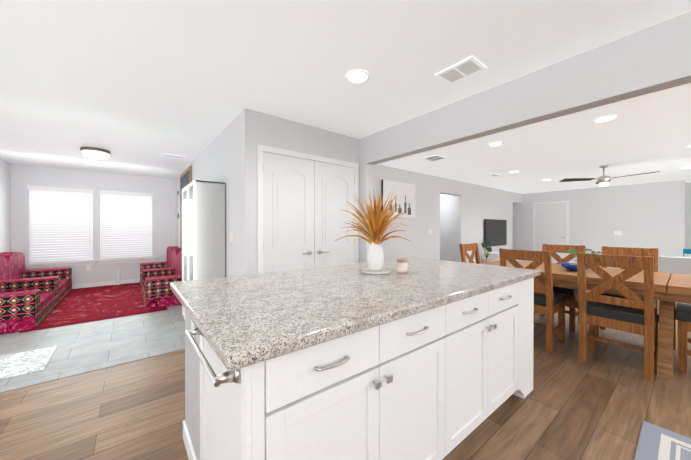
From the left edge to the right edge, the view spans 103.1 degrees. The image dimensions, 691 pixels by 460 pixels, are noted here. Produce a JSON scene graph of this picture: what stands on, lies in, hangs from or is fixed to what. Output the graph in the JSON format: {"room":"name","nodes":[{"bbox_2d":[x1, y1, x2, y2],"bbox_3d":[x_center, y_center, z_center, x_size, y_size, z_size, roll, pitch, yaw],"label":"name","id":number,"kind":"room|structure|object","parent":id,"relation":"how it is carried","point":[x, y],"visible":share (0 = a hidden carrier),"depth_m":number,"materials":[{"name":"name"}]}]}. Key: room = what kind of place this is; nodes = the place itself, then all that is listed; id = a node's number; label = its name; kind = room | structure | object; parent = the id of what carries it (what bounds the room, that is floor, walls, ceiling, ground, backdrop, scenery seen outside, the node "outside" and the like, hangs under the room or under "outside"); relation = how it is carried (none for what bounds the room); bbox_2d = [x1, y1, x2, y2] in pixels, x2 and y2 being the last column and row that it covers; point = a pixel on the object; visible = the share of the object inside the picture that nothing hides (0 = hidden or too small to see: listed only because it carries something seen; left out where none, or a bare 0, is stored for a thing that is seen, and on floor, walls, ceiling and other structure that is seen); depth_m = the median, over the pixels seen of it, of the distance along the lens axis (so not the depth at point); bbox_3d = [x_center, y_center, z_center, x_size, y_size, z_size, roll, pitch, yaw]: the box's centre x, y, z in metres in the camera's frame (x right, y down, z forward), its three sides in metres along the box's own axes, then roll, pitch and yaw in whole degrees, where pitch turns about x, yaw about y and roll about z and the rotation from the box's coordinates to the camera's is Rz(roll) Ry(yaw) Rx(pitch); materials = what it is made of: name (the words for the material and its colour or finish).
{"room":"kitchen","nodes":[
{"label":"kitchen","id":0,"kind":"room"},
{"bbox_2d":[0,158,10,252],"bbox_3d":[-2.573,0.017,0.407,0.120,2.440,12.090,0,0,-38],"label":"wall","id":1,"kind":"structure","parent":0,"point":[5,207],"depth_m":4.86,"materials":[{"name":"paint"}]},
{"bbox_2d":[0,305,184,392],"bbox_3d":[-3.746,1.213,4.097,2.620,0.004,4.620,0,0,-38],"label":"floor","id":2,"kind":"structure","parent":0,"point":[81,348],"depth_m":2.94,"materials":[{"name":"grey tile"}]},
{"bbox_2d":[0,346,57,379],"bbox_3d":[-3.184,1.218,2.335,0.930,0.008,0.620,0,0,-38],"label":"rug","id":3,"kind":"object","parent":2,"relation":"on","point":[21,363],"visible":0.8,"depth_m":2.51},
{"bbox_2d":[19,282,167,332],"bbox_3d":[-4.165,1.203,4.818,1.480,0.007,2.870,0,0,-38],"label":"rug","id":4,"kind":"object","parent":2,"relation":"on","point":[83,305],"visible":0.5,"depth_m":4.31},
{"bbox_2d":[0,252,71,334],"bbox_3d":[-4.955,0.793,4.182,0.794,0.820,2.800,0,0,-38],"label":"sofa","id":5,"kind":"object","parent":4,"relation":"on","point":[30,299],"visible":1,"depth_m":4.06,"materials":[{"name":"red fabric"}]},
{"bbox_2d":[140,246,181,309],"bbox_3d":[-3.554,0.786,5.358,0.679,0.820,2.620,0,0,-38],"label":"sofa","id":6,"kind":"object","parent":4,"relation":"on","point":[157,279],"visible":0.79,"depth_m":4.42,"materials":[{"name":"fabric"}]},
{"bbox_2d":[115,270,119,284],"bbox_3d":[-4.980,1.039,5.989,0.090,0.330,0.090,0,0,-38],"label":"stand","id":7,"kind":"object","parent":2,"relation":"on","point":[117,277],"visible":1,"depth_m":5.97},
{"bbox_2d":[182,180,224,318],"bbox_3d":[-1.845,0.329,3.494,0.360,1.780,0.880,0,0,-38],"label":"tall cabinet","id":8,"kind":"object","parent":2,"relation":"on","point":[203,229],"visible":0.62,"depth_m":3.18,"materials":[{"name":"paint"}]},
{"bbox_2d":[10,164,175,283],"bbox_3d":[-5.172,-0.016,5.984,2.740,2.440,0.120,0,0,-38],"label":"wall","id":9,"kind":"structure","parent":0,"point":[163,190],"depth_m":5.82,"materials":[{"name":"paint"}]},
{"bbox_2d":[27,185,92,262],"bbox_3d":[-5.705,-0.106,5.529,0.924,1.485,0.120,0,0,-38],"label":"window blind","id":10,"kind":"object","parent":9,"relation":"attached to","point":[61,223],"visible":0.88,"depth_m":5.51,"materials":[{"name":"white"}]},
{"bbox_2d":[25,257,154,268],"bbox_3d":[-5.303,0.685,5.856,2.030,0.100,0.165,0,0,-38],"label":"trim","id":11,"kind":"structure","parent":9,"relation":"attached to","point":[56,264],"depth_m":5.70,"materials":[{"name":"paint"}]},
{"bbox_2d":[72,278,139,288],"bbox_3d":[-5.181,1.157,5.898,2.550,0.095,0.013,0,0,-38],"label":"baseboard","id":12,"kind":"structure","parent":9,"relation":"attached to","point":[94,284],"depth_m":5.86,"materials":[{"name":"paint"}]},
{"bbox_2d":[99,190,152,258],"bbox_3d":[-4.904,-0.110,6.164,0.939,1.485,0.120,0,0,-38],"label":"window blind","id":13,"kind":"object","parent":9,"relation":"attached to","point":[125,224],"visible":0.98,"depth_m":6.14,"materials":[{"name":"white"}]},
{"bbox_2d":[176,108,256,276],"bbox_3d":[-2.533,-0.009,4.765,0.120,2.440,5.070,0,0,-38],"label":"wall","id":14,"kind":"structure","parent":0,"point":[227,156],"depth_m":2.94,"materials":[{"name":"paint"}]},
{"bbox_2d":[180,166,191,247],"bbox_3d":[-3.194,-0.343,5.471,0.033,1.660,1.240,0,0,-38],"label":"framed picture","id":15,"kind":"object","parent":14,"relation":"attached to","point":[186,177],"visible":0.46,"depth_m":5.72,"materials":[{"name":"gold metal"}]},
{"bbox_2d":[230,231,232,241],"bbox_3d":[-1.288,0.071,3.092,0.010,0.120,0.080,0,0,-38],"label":"light switch","id":16,"kind":"object","parent":14,"relation":"attached to","point":[231,232],"depth_m":3.08,"materials":[{"name":"paint"}]},
{"bbox_2d":[257,111,358,163],"bbox_3d":[-0.399,0.000,3.299,1.400,2.440,0.120,0,0,-38],"label":"wall","id":17,"kind":"structure","parent":0,"point":[278,132],"depth_m":3.16,"materials":[{"name":"paint"}]},
{"bbox_2d":[257,144,358,272],"bbox_3d":[-0.359,0.170,3.224,1.370,2.100,0.094,0,0,-38],"label":"double door","id":18,"kind":"structure","parent":17,"relation":"attached to","point":[303,220],"depth_m":3.14,"materials":[{"name":"paint"}]},
{"bbox_2d":[0,290,690,459],"bbox_3d":[2.625,1.242,4.538,13.390,0.060,12.090,0,0,-38],"label":"floor","id":19,"kind":"structure","parent":0,"point":[605,400],"depth_m":1.85,"materials":[{"name":"brown wood"}]},
{"bbox_2d":[171,273,540,459],"bbox_3d":[0.217,0.789,1.833,2.268,0.880,1.159,0,0,-38],"label":"kitchen island","id":20,"kind":"object","parent":19,"relation":"on","point":[425,359],"depth_m":1.12,"materials":[{"name":"paint"}]},
{"bbox_2d":[170,257,540,368],"bbox_3d":[0.228,0.327,1.852,2.272,0.042,1.199,0,0,-38],"label":"island countertop","id":21,"kind":"structure","parent":20,"relation":"on","point":[249,317],"depth_m":1.24,"materials":[{"name":"grey stone"}]},
{"bbox_2d":[335,188,411,273],"bbox_3d":[0.237,-0.001,1.947,0.574,0.612,0.606,0,0,-38],"label":"vase","id":22,"kind":"object","parent":21,"relation":"on","point":[378,222],"visible":1,"depth_m":1.94,"materials":[{"name":"white ceramic"}]},
{"bbox_2d":[397,259,407,272],"bbox_3d":[0.409,0.258,1.976,0.080,0.094,0.080,0,0,-38],"label":"candle jar","id":23,"kind":"object","parent":21,"relation":"on","point":[402,265],"visible":1,"depth_m":1.94,"materials":[{"name":"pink glass"}]},
{"bbox_2d":[459,243,480,263],"bbox_3d":[2.011,0.707,3.917,0.470,1.012,0.557,0,0,-38],"label":"dining chair","id":24,"kind":"object","parent":19,"relation":"on","point":[473,247],"depth_m":4.08,"materials":[{"name":"brown wood"}]},
{"bbox_2d":[481,241,491,262],"bbox_3d":[3.804,0.740,7.389,0.274,0.910,0.274,0,0,-38],"label":"potted plant","id":25,"kind":"object","parent":19,"relation":"on","point":[488,249],"visible":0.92,"depth_m":7.37,"materials":[{"name":"green plant"}]},
{"bbox_2d":[482,251,521,261],"bbox_3d":[4.586,0.917,7.977,1.640,0.550,0.465,0,0,-38],"label":"console","id":26,"kind":"object","parent":19,"relation":"on","point":[493,256],"visible":0.15,"depth_m":7.48,"materials":[{"name":"paint"}]},
{"bbox_2d":[499,247,566,351],"bbox_3d":[2.073,0.712,3.044,0.557,1.012,0.470,0,0,-38],"label":"dining chair","id":27,"kind":"object","parent":19,"relation":"on","point":[549,299],"depth_m":2.85,"materials":[{"name":"brown wood"}]},
{"bbox_2d":[542,244,585,330],"bbox_3d":[2.793,0.708,3.615,0.554,1.012,0.470,0,0,-38],"label":"dining chair","id":28,"kind":"object","parent":19,"relation":"on","point":[570,291],"depth_m":3.48,"materials":[{"name":"brown wood"}]},
{"bbox_2d":[480,260,690,378],"bbox_3d":[2.663,0.854,3.040,0.990,0.805,2.060,0,0,-38],"label":"dining table","id":29,"kind":"object","parent":19,"relation":"on","point":[671,290],"visible":0.46,"depth_m":2.43,"materials":[{"name":"brown wood"}]},
{"bbox_2d":[560,261,588,270],"bbox_3d":[2.537,0.396,3.027,0.270,0.109,0.270,0,0,-38],"label":"bowl","id":30,"kind":"object","parent":29,"relation":"on","point":[571,266],"visible":0.67,"depth_m":2.99,"materials":[{"name":"blue ceramic"}]},
{"bbox_2d":[567,249,601,269],"bbox_3d":[2.707,0.333,3.120,0.289,0.234,0.310,0,0,-38],"label":"potted plant","id":31,"kind":"object","parent":29,"relation":"on","point":[573,251],"visible":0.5,"depth_m":3.14,"materials":[{"name":"green plant"}]},
{"bbox_2d":[571,247,657,381],"bbox_3d":[2.493,0.715,2.515,0.557,1.012,0.470,0,0,-38],"label":"dining chair","id":32,"kind":"object","parent":19,"relation":"on","point":[628,310],"depth_m":2.42,"materials":[{"name":"brown wood"}]},
{"bbox_2d":[602,246,658,250],"bbox_3d":[3.185,0.713,3.122,0.554,1.015,0.470,0,0,-38],"label":"dining chair","id":33,"kind":"object","parent":19,"relation":"on","point":[620,248],"depth_m":3.22,"materials":[{"name":"brown wood"}]},
{"bbox_2d":[634,421,690,459],"bbox_3d":[1.403,1.229,0.913,1.830,0.009,0.690,0,0,-38],"label":"rug","id":34,"kind":"object","parent":19,"relation":"on","point":[655,442],"visible":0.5,"depth_m":1.55,"materials":[{"name":"fabric"}]},
{"bbox_2d":[659,249,690,303],"bbox_3d":[5.783,0.754,3.466,0.970,0.930,2.350,0,0,-38],"label":"sofa","id":35,"kind":"object","parent":19,"relation":"on","point":[675,264],"visible":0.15,"depth_m":3.98,"materials":[{"name":"fabric"}]},
{"bbox_2d":[675,303,690,372],"bbox_3d":[3.234,0.718,2.320,0.470,1.015,0.557,0,0,-38],"label":"dining chair","id":36,"kind":"object","parent":19,"relation":"on","point":[683,311],"depth_m":2.36,"materials":[{"name":"brown wood"}]},
{"bbox_2d":[0,0,690,193],"bbox_3d":[2.625,-1.258,4.523,13.390,0.060,12.090,0,0,-38],"label":"ceiling","id":37,"kind":"structure","parent":0,"point":[137,87],"depth_m":2.21,"materials":[{"name":"paint"}]},
{"bbox_2d":[80,147,110,159],"bbox_3d":[-3.819,-1.154,4.191,0.350,0.141,0.350,0,0,-38],"label":"flush-mount light","id":38,"kind":"object","parent":37,"relation":"attached to","point":[95,153],"visible":1,"depth_m":4.10,"materials":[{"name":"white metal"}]},
{"bbox_2d":[161,153,185,158],"bbox_3d":[-2.847,-1.221,4.542,0.340,0.011,0.180,0,0,-38],"label":"ceiling vent","id":39,"kind":"object","parent":37,"relation":"in","point":[163,154],"depth_m":4.53,"materials":[{"name":"white metal"}]},
{"bbox_2d":[346,69,369,83],"bbox_3d":[0.096,-1.206,2.161,0.189,0.013,0.189,0,0,-44],"label":"recessed light","id":40,"kind":"object","parent":37,"relation":"in","point":[357,76],"depth_m":2.14,"materials":[{"name":"white"}]},
{"bbox_2d":[422,155,446,161],"bbox_3d":[1.517,-1.222,4.672,0.300,0.011,0.300,0,0,-38],"label":"ceiling vent","id":41,"kind":"object","parent":37,"relation":"in","point":[436,157],"depth_m":4.66,"materials":[{"name":"white metal"}]},
{"bbox_2d":[434,55,486,84],"bbox_3d":[0.875,-1.206,2.087,0.225,0.011,0.300,0,0,-38],"label":"ceiling vent","id":42,"kind":"object","parent":37,"relation":"in","point":[463,69],"depth_m":2.07,"materials":[{"name":"white metal"}]},
{"bbox_2d":[488,141,502,145],"bbox_3d":[2.124,-1.216,3.877,0.189,0.013,0.189,0,0,-44],"label":"recessed light","id":43,"kind":"object","parent":37,"relation":"in","point":[499,142],"depth_m":3.84,"materials":[{"name":"white"}]},
{"bbox_2d":[366,11,690,164],"bbox_3d":[2.388,-1.029,1.010,0.130,0.355,6.640,0,0,-38],"label":"beam","id":44,"kind":"structure","parent":37,"relation":"attached to","point":[653,59],"depth_m":1.97,"materials":[{"name":"paint"}]},
{"bbox_2d":[593,115,616,122],"bbox_3d":[2.826,-1.211,2.991,0.189,0.013,0.189,0,0,28],"label":"recessed light","id":45,"kind":"object","parent":37,"relation":"in","point":[608,117],"depth_m":2.97,"materials":[{"name":"white"}]},
{"bbox_2d":[559,165,659,185],"bbox_3d":[5.056,-1.034,5.261,1.272,0.394,1.308,0,0,-38],"label":"fan","id":46,"kind":"object","parent":37,"relation":"hanging from","point":[604,180],"visible":1,"depth_m":5.23,"materials":[{"name":"white metal"}]},
{"bbox_2d":[359,137,373,262],"bbox_3d":[0.010,-0.004,4.013,0.130,2.440,1.010,0,0,-38],"label":"wall","id":47,"kind":"structure","parent":0,"point":[366,177],"depth_m":3.62,"materials":[{"name":"paint"}]},
{"bbox_2d":[374,164,522,263],"bbox_3d":[2.914,-0.022,7.038,8.180,2.440,0.120,0,0,-38],"label":"wall","id":48,"kind":"structure","parent":0,"point":[477,205],"depth_m":6.31,"materials":[{"name":"paint"}]},
{"bbox_2d":[381,179,414,217],"bbox_3d":[1.078,-0.603,5.478,0.992,0.700,0.032,0,0,-38],"label":"framed picture","id":49,"kind":"object","parent":48,"relation":"attached to","point":[404,199],"visible":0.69,"depth_m":5.48,"materials":[{"name":"paper"}]},
{"bbox_2d":[484,219,506,246],"bbox_3d":[4.454,0.081,8.139,1.400,0.780,0.069,0,0,-38],"label":"tv","id":50,"kind":"object","parent":48,"relation":"attached to","point":[495,232],"visible":0.93,"depth_m":8.06,"materials":[{"name":"black plastic"}]},
{"bbox_2d":[440,194,456,261],"bbox_3d":[2.748,-0.029,8.132,0.120,2.440,1.800,0,0,-38],"label":"wall","id":51,"kind":"structure","parent":0,"point":[448,227],"depth_m":7.79,"materials":[{"name":"paint"}]},
{"bbox_2d":[513,180,684,271],"bbox_3d":[6.420,-0.036,9.296,0.120,2.440,6.400,0,0,-38],"label":"wall","id":52,"kind":"structure","parent":0,"point":[647,215],"depth_m":7.65,"materials":[{"name":"paint"}]},
{"bbox_2d":[533,201,568,263],"bbox_3d":[6.637,0.137,8.888,0.094,2.100,0.970,0,0,-38],"label":"door","id":53,"kind":"structure","parent":52,"relation":"attached to","point":[550,223],"depth_m":8.87,"materials":[{"name":"paint"}]},
{"bbox_2d":[614,231,621,234],"bbox_3d":[7.626,0.084,7.675,0.006,0.120,0.160,0,0,-38],"label":"switch plate","id":54,"kind":"object","parent":52,"relation":"attached to","point":[617,232],"depth_m":7.67,"materials":[{"name":"white plastic"}]},
{"bbox_2d":[685,182,690,248],"bbox_3d":[10.232,-0.014,5.618,0.120,2.440,4.100,0,0,-38],"label":"wall","id":55,"kind":"structure","parent":0,"point":[688,218],"depth_m":7.15,"materials":[{"name":"paint"}]}
]}

